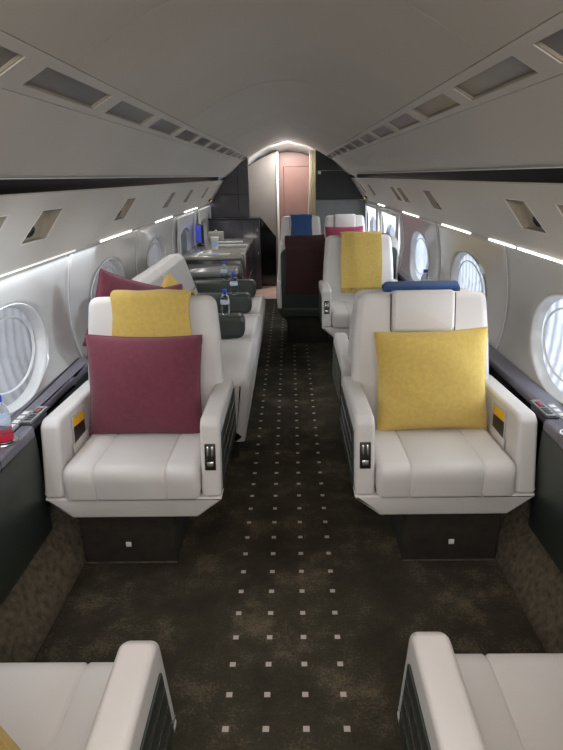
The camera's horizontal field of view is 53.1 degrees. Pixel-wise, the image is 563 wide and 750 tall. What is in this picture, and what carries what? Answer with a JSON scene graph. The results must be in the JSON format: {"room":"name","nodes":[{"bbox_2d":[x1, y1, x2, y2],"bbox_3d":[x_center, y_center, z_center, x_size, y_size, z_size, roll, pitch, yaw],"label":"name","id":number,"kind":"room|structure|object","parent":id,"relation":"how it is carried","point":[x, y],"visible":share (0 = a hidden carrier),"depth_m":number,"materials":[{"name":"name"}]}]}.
{"room":"aircraft cabin","nodes":[
{"label":"aircraft cabin","id":0,"kind":"room"},
{"bbox_2d":[0,204,210,416],"bbox_3d":[-0.986,-0.615,3.535,0.047,0.525,8.450,-1,19,1],"label":"wall","id":1,"kind":"structure","parent":0,"point":[43,287],"depth_m":2.68,"materials":[{"name":"plastic"}]},
{"bbox_2d":[0,303,46,413],"bbox_3d":[-1.026,-0.067,2.111,0.071,0.385,0.666,-1,19,1],"label":"window","id":2,"kind":"structure","parent":1,"relation":"in","point":[23,344],"depth_m":2.24,"materials":[{"name":"plastic"}]},
{"bbox_2d":[0,308,35,405],"bbox_3d":[-1.046,-0.067,2.112,0.030,0.353,0.611,-1,19,1],"label":"shade","id":3,"kind":"object","parent":2,"relation":"attached to","point":[17,325],"depth_m":2.23,"materials":[{"name":"plastic"}]},
{"bbox_2d":[0,250,75,276],"bbox_3d":[-0.982,-0.465,2.310,0.005,0.006,0.760,-1,19,1],"label":"light strip","id":4,"kind":"object","parent":1,"relation":"attached to","point":[73,250],"visible":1,"depth_m":2.24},
{"bbox_2d":[20,207,63,245],"bbox_3d":[-0.893,-0.565,2.082,0.099,0.141,0.254,-1,19,1],"label":"light","id":5,"kind":"object","parent":1,"relation":"attached to","point":[47,219],"visible":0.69,"depth_m":2.17,"materials":[{"name":"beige plastic"}]},
{"bbox_2d":[68,254,82,357],"bbox_3d":[-0.996,-0.317,2.691,0.047,0.526,0.008,-1,19,1],"label":"trim","id":6,"kind":"structure","parent":1,"relation":"attached to","point":[69,254],"depth_m":2.69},
{"bbox_2d":[0,203,210,278],"bbox_3d":[-0.970,-0.866,3.446,0.006,0.016,8.450,-1,19,1],"label":"trim","id":7,"kind":"structure","parent":1,"relation":"attached to","point":[98,242],"depth_m":2.90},
{"bbox_2d":[91,258,124,299],"bbox_3d":[-1.010,-0.487,3.299,0.071,0.385,0.666,-1,19,1],"label":"window","id":8,"kind":"structure","parent":1,"relation":"in","point":[112,265],"depth_m":3.35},
{"bbox_2d":[92,261,116,298],"bbox_3d":[-1.030,-0.487,3.300,0.030,0.353,0.611,-1,19,1],"label":"shade","id":9,"kind":"object","parent":8,"relation":"attached to","point":[110,266],"depth_m":3.29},
{"bbox_2d":[0,180,223,274],"bbox_3d":[-0.880,-1.000,3.397,0.188,0.274,8.450,-1,19,1],"label":"overhead service panel","id":10,"kind":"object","parent":1,"relation":"attached to","point":[87,217],"depth_m":2.50,"materials":[{"name":"plastic"}]},
{"bbox_2d":[113,197,136,221],"bbox_3d":[-0.879,-0.937,3.133,0.099,0.141,0.254,-1,19,1],"label":"light","id":11,"kind":"object","parent":1,"relation":"attached to","point":[123,212],"visible":0.6,"depth_m":3.23,"materials":[{"name":"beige plastic"}]},
{"bbox_2d":[147,236,165,268],"bbox_3d":[-0.994,-0.907,4.487,0.071,0.385,0.666,-1,19,1],"label":"window","id":12,"kind":"structure","parent":1,"relation":"in","point":[157,252],"depth_m":4.57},
{"bbox_2d":[149,239,160,266],"bbox_3d":[-1.014,-0.907,4.487,0.030,0.353,0.611,-1,19,1],"label":"shade","id":13,"kind":"object","parent":12,"relation":"attached to","point":[155,247],"depth_m":4.54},
{"bbox_2d":[177,212,196,254],"bbox_3d":[-0.971,-1.372,5.680,0.088,0.468,1.000,-1,19,1],"label":"window","id":14,"kind":"structure","parent":1,"relation":"in","point":[184,223],"depth_m":5.80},
{"bbox_2d":[181,229,186,254],"bbox_3d":[-0.998,-1.333,5.694,0.030,0.353,0.611,-1,19,1],"label":"shade","id":15,"kind":"object","parent":14,"relation":"attached to","point":[183,231],"depth_m":5.78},
{"bbox_2d":[198,206,210,238],"bbox_3d":[-0.955,-1.792,6.868,0.088,0.468,1.000,-1,19,1],"label":"window","id":16,"kind":"structure","parent":1,"relation":"in","point":[203,214],"depth_m":7.08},
{"bbox_2d":[249,152,277,274],"bbox_3d":[-0.282,-2.246,8.035,0.445,1.735,0.040,-1,19,1],"label":"wall partition","id":17,"kind":"structure","parent":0,"point":[262,173],"depth_m":7.90,"materials":[{"name":"beige wood"}]},
{"bbox_2d":[276,151,279,256],"bbox_3d":[-0.040,-2.259,8.049,0.040,1.740,0.120,-1,19,1],"label":"trim","id":18,"kind":"structure","parent":17,"relation":"attached to","point":[277,167],"depth_m":7.92,"materials":[{"name":"white plastic"}]},
{"bbox_2d":[0,0,562,155],"bbox_3d":[0.018,-1.505,3.207,0.978,0.210,8.450,-1,19,1],"label":"ceiling","id":19,"kind":"structure","parent":0,"point":[251,76],"depth_m":1.61,"materials":[{"name":"plastic"}]},
{"bbox_2d":[0,46,23,73],"bbox_3d":[-0.541,-0.538,0.893,0.066,0.044,0.470,-1,19,1],"label":"ceiling light panel","id":20,"kind":"object","parent":19,"relation":"attached to","point":[8,57],"visible":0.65,"depth_m":1.10,"materials":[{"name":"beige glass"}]},
{"bbox_2d":[24,67,110,108],"bbox_3d":[-0.534,-0.730,1.436,0.066,0.044,0.470,-1,19,1],"label":"ceiling light panel","id":21,"kind":"object","parent":19,"relation":"attached to","point":[50,81],"visible":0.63,"depth_m":1.41,"materials":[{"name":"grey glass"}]},
{"bbox_2d":[105,101,154,124],"bbox_3d":[-0.527,-0.922,1.978,0.066,0.044,0.470,-1,19,1],"label":"ceiling light panel","id":22,"kind":"object","parent":19,"relation":"attached to","point":[123,110],"visible":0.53,"depth_m":1.98,"materials":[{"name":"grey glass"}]},
{"bbox_2d":[148,118,180,134],"bbox_3d":[-0.519,-1.113,2.520,0.066,0.044,0.470,-1,19,1],"label":"ceiling light panel","id":23,"kind":"object","parent":19,"relation":"attached to","point":[163,126],"visible":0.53,"depth_m":2.54,"materials":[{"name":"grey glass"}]},
{"bbox_2d":[176,130,198,141],"bbox_3d":[-0.512,-1.305,3.062,0.066,0.044,0.470,-1,19,1],"label":"ceiling light panel","id":24,"kind":"object","parent":19,"relation":"attached to","point":[186,135],"visible":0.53,"depth_m":3.10,"materials":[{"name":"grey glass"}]},
{"bbox_2d":[194,137,211,146],"bbox_3d":[-0.505,-1.497,3.604,0.066,0.044,0.470,-1,19,1],"label":"ceiling light panel","id":25,"kind":"object","parent":19,"relation":"attached to","point":[202,141],"visible":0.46,"depth_m":3.65,"materials":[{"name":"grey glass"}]},
{"bbox_2d":[248,141,314,165],"bbox_3d":[0.091,-2.235,7.788,1.620,1.865,0.676,-1,19,1],"label":"wall","id":26,"kind":"structure","parent":0,"point":[283,145],"depth_m":7.70,"materials":[{"name":"white plastic"}]},
{"bbox_2d":[0,177,219,196],"bbox_3d":[-0.822,-1.149,3.344,0.114,0.101,8.450,-1,19,1],"label":"trim","id":27,"kind":"structure","parent":26,"relation":"attached to","point":[7,186],"depth_m":2.46,"materials":[{"name":"black plastic"}]},
{"bbox_2d":[0,176,226,178],"bbox_3d":[-0.759,-1.177,3.333,0.023,0.016,8.450,-1,19,1],"label":"trim","id":28,"kind":"structure","parent":26,"relation":"attached to","point":[1,177],"depth_m":2.16,"materials":[{"name":"white plastic"}]},
{"bbox_2d":[0,87,240,175],"bbox_3d":[-0.658,-1.264,3.301,0.206,0.179,8.450,-1,19,1],"label":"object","id":29,"kind":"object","parent":26,"relation":"attached to","point":[38,137],"depth_m":1.86,"materials":[{"name":"plastic"}]},
{"bbox_2d":[0,29,249,160],"bbox_3d":[-0.507,-1.374,3.260,0.110,0.070,8.450,-1,19,1],"label":"trim","id":30,"kind":"structure","parent":26,"relation":"attached to","point":[35,60],"depth_m":1.43,"materials":[{"name":"plastic"}]},
{"bbox_2d":[278,152,315,235],"bbox_3d":[0.267,-2.300,8.154,0.660,1.735,0.046,-1,19,1],"label":"door","id":31,"kind":"structure","parent":26,"relation":"in","point":[293,166],"depth_m":7.99,"materials":[{"name":"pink wood"}]},
{"bbox_2d":[308,150,315,215],"bbox_3d":[0.407,-2.136,7.474,0.140,1.575,0.036,-1,19,1],"label":"curtain","id":32,"kind":"object","parent":26,"relation":"hanging from","point":[312,153],"visible":0.36,"depth_m":7.34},
{"bbox_2d":[333,74,562,172],"bbox_3d":[0.703,-1.284,3.276,0.206,0.179,8.450,-1,19,1],"label":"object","id":33,"kind":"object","parent":26,"relation":"attached to","point":[524,126],"depth_m":1.84,"materials":[{"name":"plastic"}]},
{"bbox_2d":[349,164,562,173],"bbox_3d":[0.807,-1.199,3.304,0.023,0.016,8.450,-1,19,1],"label":"trim","id":34,"kind":"structure","parent":26,"relation":"attached to","point":[557,165],"depth_m":2.15,"materials":[{"name":"white plastic"}]},
{"bbox_2d":[33,286,545,749],"bbox_3d":[0.062,-0.066,4.537,2.200,0.061,10.000,-1,19,1],"label":"floor","id":35,"kind":"structure","parent":0,"point":[287,613],"depth_m":1.99,"materials":[{"name":"carpet"}]},
{"bbox_2d":[0,504,85,662],"bbox_3d":[-0.852,0.142,3.626,0.200,0.190,8.120,-1,19,1],"label":"wall panel","id":36,"kind":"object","parent":35,"relation":"on","point":[28,613],"depth_m":1.93,"materials":[{"name":"carpet"}]},
{"bbox_2d":[0,358,88,605],"bbox_3d":[-0.934,0.656,1.241,0.132,0.437,3.280,-1,19,1],"label":"console","id":37,"kind":"object","parent":36,"relation":"on","point":[25,519],"visible":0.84,"depth_m":1.92,"materials":[{"name":"plastic"}]},
{"bbox_2d":[0,395,13,443],"bbox_3d":[-0.910,0.141,1.823,0.059,0.160,0.059,-1,19,1],"label":"water bottle","id":38,"kind":"object","parent":37,"relation":"on","point":[6,432],"visible":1,"depth_m":1.81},
{"bbox_2d":[0,431,13,442],"bbox_3d":[-0.909,0.198,1.843,0.059,0.023,0.059,-1,19,1],"label":"print","id":39,"kind":"object","parent":38,"relation":"attached to","point":[5,436],"depth_m":1.82},
{"bbox_2d":[11,410,32,429],"bbox_3d":[-0.943,0.160,2.021,0.036,0.003,0.170,-1,19,1],"label":"switch plate","id":40,"kind":"object","parent":37,"relation":"attached to","point":[17,420],"depth_m":2.03,"materials":[{"name":"grey paint"}]},
{"bbox_2d":[0,641,175,749],"bbox_3d":[-0.549,0.689,0.883,0.655,0.973,0.693,-1,19,1],"label":"seat","id":41,"kind":"object","parent":35,"relation":"on","point":[125,703],"visible":1,"depth_m":1.05,"materials":[{"name":"leather"}]},
{"bbox_2d":[0,725,20,749],"bbox_3d":[-0.557,0.587,0.810,0.424,0.396,0.186,0,20,5],"label":"throw pillow","id":42,"kind":"object","parent":41,"relation":"on","point":[6,742],"visible":1,"depth_m":0.74,"materials":[{"name":"yellow fabric"}]},
{"bbox_2d":[0,662,113,749],"bbox_3d":[-0.546,0.747,0.995,0.492,0.122,0.520,-1,19,1],"label":"seat cushion","id":43,"kind":"object","parent":41,"relation":"on","point":[49,705],"depth_m":1.11,"materials":[{"name":"beige leather"}]},
{"bbox_2d":[41,295,236,563],"bbox_3d":[-0.534,0.200,2.269,0.655,0.973,0.652,-1,19,1],"label":"seat","id":44,"kind":"object","parent":35,"relation":"on","point":[134,497],"visible":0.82,"depth_m":2.08,"materials":[{"name":"leather"}]},
{"bbox_2d":[71,407,85,443],"bbox_3d":[-0.781,0.197,2.170,0.006,0.127,0.135,-1,19,1],"label":"card","id":45,"kind":"object","parent":44,"relation":"in","point":[78,419],"visible":1,"depth_m":2.16,"materials":[{"name":"paper"}]},
{"bbox_2d":[73,410,83,426],"bbox_3d":[-0.780,0.167,2.163,0.002,0.046,0.113,-1,19,1],"label":"print","id":46,"kind":"object","parent":45,"relation":"on","point":[78,418],"depth_m":2.16},
{"bbox_2d":[74,419,85,442],"bbox_3d":[-0.779,0.216,2.175,0.002,0.076,0.116,-1,19,1],"label":"print","id":47,"kind":"object","parent":45,"relation":"attached to","point":[79,425],"depth_m":2.16},
{"bbox_2d":[62,433,201,500],"bbox_3d":[-0.533,0.312,2.217,0.492,0.127,0.480,-1,19,1],"label":"seat cushion","id":48,"kind":"object","parent":44,"relation":"on","point":[121,466],"depth_m":2.01,"materials":[{"name":"beige leather"}]},
{"bbox_2d":[85,334,202,435],"bbox_3d":[-0.544,0.044,2.250,0.466,0.414,0.182,0,20,5],"label":"throw pillow","id":49,"kind":"object","parent":44,"relation":"on","point":[138,384],"visible":0.97,"depth_m":2.19,"materials":[{"name":"red fabric"}]},
{"bbox_2d":[110,289,195,336],"bbox_3d":[-0.530,-0.121,2.416,0.328,0.499,0.201,-1,19,1],"label":"throw blanket","id":50,"kind":"object","parent":44,"relation":"on","point":[158,312],"visible":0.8,"depth_m":2.29,"materials":[{"name":"yellow fabric"}]},
{"bbox_2d":[131,253,265,456],"bbox_3d":[-0.527,-0.304,3.845,0.754,0.874,2.269,-1,19,1],"label":"divan","id":51,"kind":"object","parent":35,"relation":"on","point":[241,330],"visible":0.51,"depth_m":3.58,"materials":[{"name":"beige leather"}]},
{"bbox_2d":[83,269,162,345],"bbox_3d":[-0.758,-0.290,2.728,0.109,0.474,0.474,17,26,41],"label":"throw pillow","id":52,"kind":"object","parent":51,"relation":"on","point":[108,282],"visible":0.27,"depth_m":2.62,"materials":[{"name":"red fabric"}]},
{"bbox_2d":[131,270,163,285],"bbox_3d":[-0.760,-0.327,3.321,0.268,0.474,0.780,-1,19,1],"label":"cushion","id":53,"kind":"object","parent":51,"relation":"on","point":[152,277],"depth_m":3.43,"materials":[{"name":"beige leather"}]},
{"bbox_2d":[145,253,197,292],"bbox_3d":[-0.750,-0.591,4.068,0.268,0.474,0.795,-1,19,1],"label":"cushion","id":54,"kind":"object","parent":51,"relation":"on","point":[175,264],"depth_m":4.07,"materials":[{"name":"beige leather"}]},
{"bbox_2d":[161,272,185,289],"bbox_3d":[-0.592,-0.311,3.123,0.514,0.514,0.111,-18,25,-39],"label":"throw pillow","id":55,"kind":"object","parent":51,"relation":"on","point":[169,280],"visible":0.07,"depth_m":3.04,"materials":[{"name":"yellow fabric"}]},
{"bbox_2d":[221,261,227,280],"bbox_3d":[-0.481,-0.875,4.725,0.058,0.160,0.058,-1,19,1],"label":"water bottle","id":56,"kind":"object","parent":51,"relation":"on","point":[224,276],"visible":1,"depth_m":4.71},
{"bbox_2d":[220,289,229,314],"bbox_3d":[-0.357,-0.463,3.554,0.058,0.160,0.058,-1,19,1],"label":"water bottle","id":57,"kind":"object","parent":51,"relation":"on","point":[224,300],"visible":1,"depth_m":3.54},
{"bbox_2d":[230,272,237,293],"bbox_3d":[-0.353,-0.680,4.166,0.058,0.160,0.058,-1,19,1],"label":"water bottle","id":58,"kind":"object","parent":51,"relation":"on","point":[233,280],"visible":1,"depth_m":4.15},
{"bbox_2d":[222,341,256,441],"bbox_3d":[-0.388,0.075,3.267,0.464,0.369,0.728,-1,19,1],"label":"seat cushion","id":59,"kind":"object","parent":51,"relation":"on","point":[239,358],"depth_m":3.01,"materials":[{"name":"beige leather"}]},
{"bbox_2d":[221,316,261,389],"bbox_3d":[-0.379,-0.162,3.936,0.464,0.369,0.668,-1,19,1],"label":"seat cushion","id":60,"kind":"object","parent":51,"relation":"on","point":[253,324],"depth_m":3.73,"materials":[{"name":"beige leather"}]},
{"bbox_2d":[241,295,265,358],"bbox_3d":[-0.370,-0.402,4.615,0.464,0.369,0.748,-1,19,1],"label":"seat cushion","id":61,"kind":"object","parent":51,"relation":"on","point":[258,301],"depth_m":4.46,"materials":[{"name":"beige leather"}]},
{"bbox_2d":[182,238,252,280],"bbox_3d":[-0.645,-0.957,5.923,0.600,0.725,2.050,-1,19,1],"label":"credenza","id":62,"kind":"object","parent":35,"relation":"on","point":[200,267],"visible":0.38,"depth_m":5.30,"materials":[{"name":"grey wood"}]},
{"bbox_2d":[196,223,203,245],"bbox_3d":[-0.885,-1.513,6.075,0.070,0.230,0.300,-8,21,-20],"label":"monitor","id":63,"kind":"object","parent":62,"relation":"on","point":[199,227],"visible":0.8,"depth_m":6.00,"materials":[{"name":"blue plastic"}]},
{"bbox_2d":[211,236,218,249],"bbox_3d":[-0.679,-1.343,5.739,0.084,0.126,0.084,-1,19,1],"label":"paper cup","id":64,"kind":"object","parent":62,"relation":"on","point":[214,240],"visible":1,"depth_m":5.71,"materials":[{"name":"white paper"}]},
{"bbox_2d":[208,230,223,240],"bbox_3d":[-0.763,-1.631,6.562,0.170,0.124,0.100,-1,19,1],"label":"tissue box","id":65,"kind":"object","parent":62,"relation":"on","point":[220,234],"visible":0.98,"depth_m":6.52,"materials":[{"name":"paper"}]},
{"bbox_2d":[218,244,247,247],"bbox_3d":[-0.531,-1.363,5.942,0.340,0.023,0.120,0,19,3],"label":"booklet","id":66,"kind":"object","parent":62,"relation":"on","point":[219,245],"visible":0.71,"depth_m":5.89,"materials":[{"name":"paper"}]},
{"bbox_2d":[208,216,276,288],"bbox_3d":[-0.503,-1.623,7.500,0.865,0.925,0.280,-1,19,1],"label":"base cabinet","id":67,"kind":"object","parent":35,"relation":"on","point":[264,259],"visible":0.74,"depth_m":7.41,"materials":[{"name":"paint"}]},
{"bbox_2d":[210,158,249,217],"bbox_3d":[-0.696,-2.423,7.289,0.550,0.728,0.149,-1,19,1],"label":"closet","id":68,"kind":"object","parent":67,"relation":"on","point":[232,199],"visible":0.77,"depth_m":7.26,"materials":[{"name":"paint"}]},
{"bbox_2d":[280,216,320,240],"bbox_3d":[0.239,-1.407,6.772,0.523,0.973,0.652,-1,19,1],"label":"seat","id":69,"kind":"object","parent":35,"relation":"on","point":[286,220],"visible":0.23,"depth_m":6.83,"materials":[{"name":"leather"}]},
{"bbox_2d":[290,213,311,235],"bbox_3d":[0.244,-1.771,6.897,0.263,0.401,0.213,-1,19,1],"label":"throw blanket","id":70,"kind":"object","parent":69,"relation":"on","point":[301,224],"visible":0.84,"depth_m":6.80,"materials":[{"name":"blue fabric"}]},
{"bbox_2d":[276,238,326,342],"bbox_3d":[0.227,-0.802,5.117,0.539,0.936,0.652,-1,19,1],"label":"seat","id":71,"kind":"object","parent":35,"relation":"on","point":[300,311],"visible":0.5,"depth_m":4.95,"materials":[{"name":"leather"}]},
{"bbox_2d":[285,234,324,294],"bbox_3d":[0.200,-0.941,4.809,0.338,0.499,0.203,-1,19,1],"label":"throw blanket","id":72,"kind":"object","parent":71,"relation":"on","point":[304,253],"visible":0.98,"depth_m":4.73,"materials":[{"name":"fabric"}]},
{"bbox_2d":[324,214,364,237],"bbox_3d":[0.774,-1.414,6.762,0.523,0.973,0.652,-1,19,1],"label":"seat","id":73,"kind":"object","parent":35,"relation":"on","point":[337,220],"visible":0.21,"depth_m":6.80,"materials":[{"name":"leather"}]},
{"bbox_2d":[325,226,363,237],"bbox_3d":[0.757,-1.582,6.777,0.469,0.397,0.163,1,20,5],"label":"throw pillow","id":74,"kind":"object","parent":73,"relation":"on","point":[329,231],"visible":0.17,"depth_m":6.72,"materials":[{"name":"fabric"}]},
{"bbox_2d":[318,234,396,339],"bbox_3d":[0.629,-0.606,4.483,0.655,0.973,0.652,-1,19,1],"label":"seat","id":75,"kind":"object","parent":35,"relation":"on","point":[335,307],"visible":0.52,"depth_m":4.54,"materials":[{"name":"leather"}]},
{"bbox_2d":[331,300,353,327],"bbox_3d":[0.629,-0.493,4.431,0.492,0.127,0.480,-1,19,1],"label":"seat cushion","id":76,"kind":"object","parent":75,"relation":"on","point":[341,310],"depth_m":4.23,"materials":[{"name":"beige leather"}]},
{"bbox_2d":[340,231,381,292],"bbox_3d":[0.643,-0.931,4.606,0.335,0.475,0.245,-1,19,1],"label":"throw blanket","id":77,"kind":"object","parent":75,"relation":"on","point":[361,252],"visible":0.91,"depth_m":4.53,"materials":[{"name":"yellow fabric"}]},
{"bbox_2d":[391,236,397,280],"bbox_3d":[0.757,-0.816,5.126,0.523,0.936,0.652,-1,19,1],"label":"seat","id":78,"kind":"object","parent":35,"relation":"on","point":[394,239],"visible":0.07,"depth_m":4.74,"materials":[{"name":"leather"}]},
{"bbox_2d":[332,288,467,408],"bbox_3d":[0.611,-0.045,2.950,0.655,0.936,0.652,-1,19,1],"label":"seat","id":79,"kind":"object","parent":35,"relation":"on","point":[342,347],"visible":0.2,"depth_m":2.76,"materials":[{"name":"leather"}]},
{"bbox_2d":[381,280,459,291],"bbox_3d":[0.618,-0.393,2.510,0.340,0.053,0.096,-1,19,1],"label":"throw blanket","id":80,"kind":"object","parent":79,"relation":"on","point":[389,286],"visible":0.83,"depth_m":2.47,"materials":[{"name":"blue fabric"}]},
{"bbox_2d":[340,289,536,560],"bbox_3d":[0.584,0.184,2.249,0.655,0.973,0.652,-1,19,1],"label":"seat","id":81,"kind":"object","parent":35,"relation":"on","point":[444,493],"visible":0.87,"depth_m":2.12,"materials":[{"name":"leather"}]},
{"bbox_2d":[374,327,487,430],"bbox_3d":[0.593,0.022,2.228,0.446,0.414,0.184,-3,20,-4],"label":"throw pillow","id":82,"kind":"object","parent":81,"relation":"on","point":[427,380],"visible":0.98,"depth_m":2.17,"materials":[{"name":"yellow fabric"}]},
{"bbox_2d":[374,418,515,497],"bbox_3d":[0.584,0.296,2.197,0.492,0.127,0.480,-1,19,1],"label":"seat cushion","id":83,"kind":"object","parent":81,"relation":"on","point":[450,462],"depth_m":1.99,"materials":[{"name":"beige leather"}]},
{"bbox_2d":[492,402,506,438],"bbox_3d":[0.827,0.174,2.141,0.006,0.127,0.135,-1,19,1],"label":"card","id":84,"kind":"object","parent":81,"relation":"in","point":[499,414],"visible":1,"depth_m":2.13,"materials":[{"name":"paper"}]},
{"bbox_2d":[492,413,503,437],"bbox_3d":[0.825,0.194,2.146,0.002,0.076,0.116,-1,19,1],"label":"print","id":85,"kind":"object","parent":84,"relation":"attached to","point":[498,420],"depth_m":2.13},
{"bbox_2d":[493,405,504,421],"bbox_3d":[0.824,0.145,2.134,0.002,0.046,0.113,-1,19,1],"label":"print","id":86,"kind":"object","parent":84,"relation":"on","point":[498,412],"depth_m":2.14},
{"bbox_2d":[397,632,562,749],"bbox_3d":[0.561,0.668,0.880,0.655,0.973,0.693,-1,19,1],"label":"seat","id":87,"kind":"object","parent":35,"relation":"on","point":[449,700],"visible":1,"depth_m":1.04,"materials":[{"name":"leather"}]},
{"bbox_2d":[455,653,562,749],"bbox_3d":[0.563,0.725,0.992,0.492,0.122,0.520,-1,19,1],"label":"seat cushion","id":88,"kind":"object","parent":87,"relation":"on","point":[516,700],"depth_m":1.10,"materials":[{"name":"beige leather"}]},
{"bbox_2d":[495,499,562,652],"bbox_3d":[0.948,0.117,3.593,0.200,0.190,8.120,-1,19,1],"label":"wall panel","id":89,"kind":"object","parent":35,"relation":"on","point":[534,578],"depth_m":1.96,"materials":[{"name":"carpet"}]},
{"bbox_2d":[398,268,562,573],"bbox_3d":[0.987,-0.165,3.455,0.132,0.437,8.050,-1,19,1],"label":"console","id":90,"kind":"object","parent":89,"relation":"on","point":[546,510],"visible":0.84,"depth_m":1.96,"materials":[{"name":"plastic"}]},
{"bbox_2d":[545,403,562,419],"bbox_3d":[0.980,0.134,1.986,0.036,0.003,0.170,-1,19,1],"label":"switch plate","id":91,"kind":"object","parent":90,"relation":"attached to","point":[555,408],"depth_m":2.01,"materials":[{"name":"grey paint"}]},
{"bbox_2d":[316,150,363,199],"bbox_3d":[0.779,-2.586,7.254,0.675,0.615,0.069,-1,19,1],"label":"wall","id":92,"kind":"structure","parent":0,"point":[333,183],"depth_m":7.26,"materials":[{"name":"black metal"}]},
{"bbox_2d":[316,199,364,234],"bbox_3d":[0.791,-1.764,7.536,0.665,1.118,0.085,-1,19,1],"label":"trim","id":93,"kind":"structure","parent":92,"relation":"attached to","point":[324,208],"depth_m":7.35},
{"bbox_2d":[360,134,376,142],"bbox_3d":[0.554,-1.511,3.585,0.066,0.044,0.470,-1,19,1],"label":"ceiling light panel","id":94,"kind":"object","parent":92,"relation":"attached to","point":[368,138],"visible":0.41,"depth_m":3.63,"materials":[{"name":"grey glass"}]},
{"bbox_2d":[372,125,393,137],"bbox_3d":[0.547,-1.320,3.042,0.066,0.044,0.470,-1,19,1],"label":"ceiling light panel","id":95,"kind":"object","parent":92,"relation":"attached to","point":[382,131],"visible":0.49,"depth_m":3.08,"materials":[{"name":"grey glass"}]},
{"bbox_2d":[388,113,419,129],"bbox_3d":[0.540,-1.128,2.500,0.066,0.044,0.470,-1,19,1],"label":"ceiling light panel","id":96,"kind":"object","parent":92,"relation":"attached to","point":[405,120],"visible":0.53,"depth_m":2.52,"materials":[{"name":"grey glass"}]},
{"bbox_2d":[412,93,459,118],"bbox_3d":[0.532,-0.937,1.958,0.066,0.044,0.470,-1,19,1],"label":"ceiling light panel","id":97,"kind":"object","parent":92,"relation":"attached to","point":[441,103],"visible":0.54,"depth_m":1.96,"materials":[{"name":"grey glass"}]},
{"bbox_2d":[325,11,562,159],"bbox_3d":[0.547,-1.389,3.241,0.110,0.070,8.450,-1,19,1],"label":"trim","id":98,"kind":"structure","parent":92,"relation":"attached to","point":[523,48],"depth_m":1.38,"materials":[{"name":"plastic"}]},
{"bbox_2d":[453,56,537,99],"bbox_3d":[0.525,-0.745,1.416,0.066,0.044,0.470,-1,19,1],"label":"ceiling light panel","id":99,"kind":"object","parent":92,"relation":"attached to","point":[510,70],"visible":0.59,"depth_m":1.39,"materials":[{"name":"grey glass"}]},
{"bbox_2d":[535,28,562,61],"bbox_3d":[0.518,-0.553,0.874,0.066,0.044,0.470,-1,19,1],"label":"ceiling light panel","id":100,"kind":"object","parent":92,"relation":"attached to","point":[552,44],"visible":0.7,"depth_m":1.08,"materials":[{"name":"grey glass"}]},
{"bbox_2d":[357,168,562,184],"bbox_3d":[0.871,-1.173,3.313,0.114,0.101,8.450,-1,19,1],"label":"trim","id":101,"kind":"structure","parent":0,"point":[547,175],"depth_m":2.48,"materials":[{"name":"black plastic"}]},
{"bbox_2d":[365,201,562,404],"bbox_3d":[1.057,-0.644,3.497,0.047,0.525,8.450,-1,19,1],"label":"wall","id":102,"kind":"structure","parent":0,"point":[531,278],"depth_m":2.70,"materials":[{"name":"plastic"}]},
{"bbox_2d":[365,203,378,230],"bbox_3d":[1.115,-1.821,6.830,0.088,0.468,1.000,-1,19,1],"label":"window","id":103,"kind":"structure","parent":102,"relation":"in","point":[373,223],"depth_m":7.01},
{"bbox_2d":[380,208,398,248],"bbox_3d":[1.099,-1.401,5.642,0.088,0.468,1.000,-1,19,1],"label":"window","id":104,"kind":"structure","parent":102,"relation":"in","point":[391,219],"depth_m":5.67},
{"bbox_2d":[410,231,428,280],"bbox_3d":[1.092,-0.936,4.449,0.071,0.385,0.666,-1,19,1],"label":"window","id":105,"kind":"structure","parent":102,"relation":"in","point":[419,254],"depth_m":4.57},
{"bbox_2d":[415,234,427,279],"bbox_3d":[1.112,-0.936,4.449,0.030,0.353,0.611,-1,19,1],"label":"shade","id":106,"kind":"object","parent":105,"relation":"attached to","point":[421,249],"depth_m":4.52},
{"bbox_2d":[422,190,442,210],"bbox_3d":[0.931,-1.082,3.440,0.099,0.141,0.254,-1,19,1],"label":"light","id":107,"kind":"object","parent":102,"relation":"attached to","point":[431,199],"visible":0.57,"depth_m":3.54,"materials":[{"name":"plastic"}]},
{"bbox_2d":[351,178,562,261],"bbox_3d":[0.935,-1.025,3.364,0.188,0.274,8.450,-1,19,1],"label":"trim","id":108,"kind":"structure","parent":102,"relation":"attached to","point":[480,208],"depth_m":2.54,"materials":[{"name":"plastic"}]},
{"bbox_2d":[365,200,562,264],"bbox_3d":[1.031,-0.894,3.409,0.006,0.016,8.450,-1,19,1],"label":"trim","id":109,"kind":"structure","parent":102,"relation":"attached to","point":[472,234],"depth_m":2.96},
{"bbox_2d":[450,251,485,296],"bbox_3d":[1.076,-0.516,3.261,0.071,0.385,0.666,-1,19,1],"label":"window","id":110,"kind":"structure","parent":102,"relation":"in","point":[466,271],"depth_m":3.32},
{"bbox_2d":[458,254,484,294],"bbox_3d":[1.096,-0.516,3.261,0.030,0.353,0.611,-1,19,1],"label":"shade","id":111,"kind":"object","parent":110,"relation":"attached to","point":[470,276],"depth_m":3.29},
{"bbox_2d":[495,245,507,348],"bbox_3d":[1.044,-0.345,2.654,0.047,0.526,0.008,-1,19,1],"label":"trim","id":112,"kind":"structure","parent":102,"relation":"attached to","point":[504,245],"depth_m":2.64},
{"bbox_2d":[504,198,547,234],"bbox_3d":[0.913,-0.605,2.089,0.099,0.141,0.254,-1,19,1],"label":"light","id":113,"kind":"object","parent":102,"relation":"attached to","point":[520,210],"visible":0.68,"depth_m":2.17,"materials":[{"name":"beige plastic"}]},
{"bbox_2d":[530,294,562,403],"bbox_3d":[1.060,-0.096,2.073,0.071,0.385,0.666,-1,19,1],"label":"window","id":114,"kind":"structure","parent":102,"relation":"in","point":[546,336],"depth_m":2.26,"materials":[{"name":"plastic"}]},
{"bbox_2d":[542,299,562,392],"bbox_3d":[1.080,-0.097,2.073,0.030,0.353,0.611,-1,19,1],"label":"shade","id":115,"kind":"object","parent":114,"relation":"attached to","point":[552,309],"depth_m":2.24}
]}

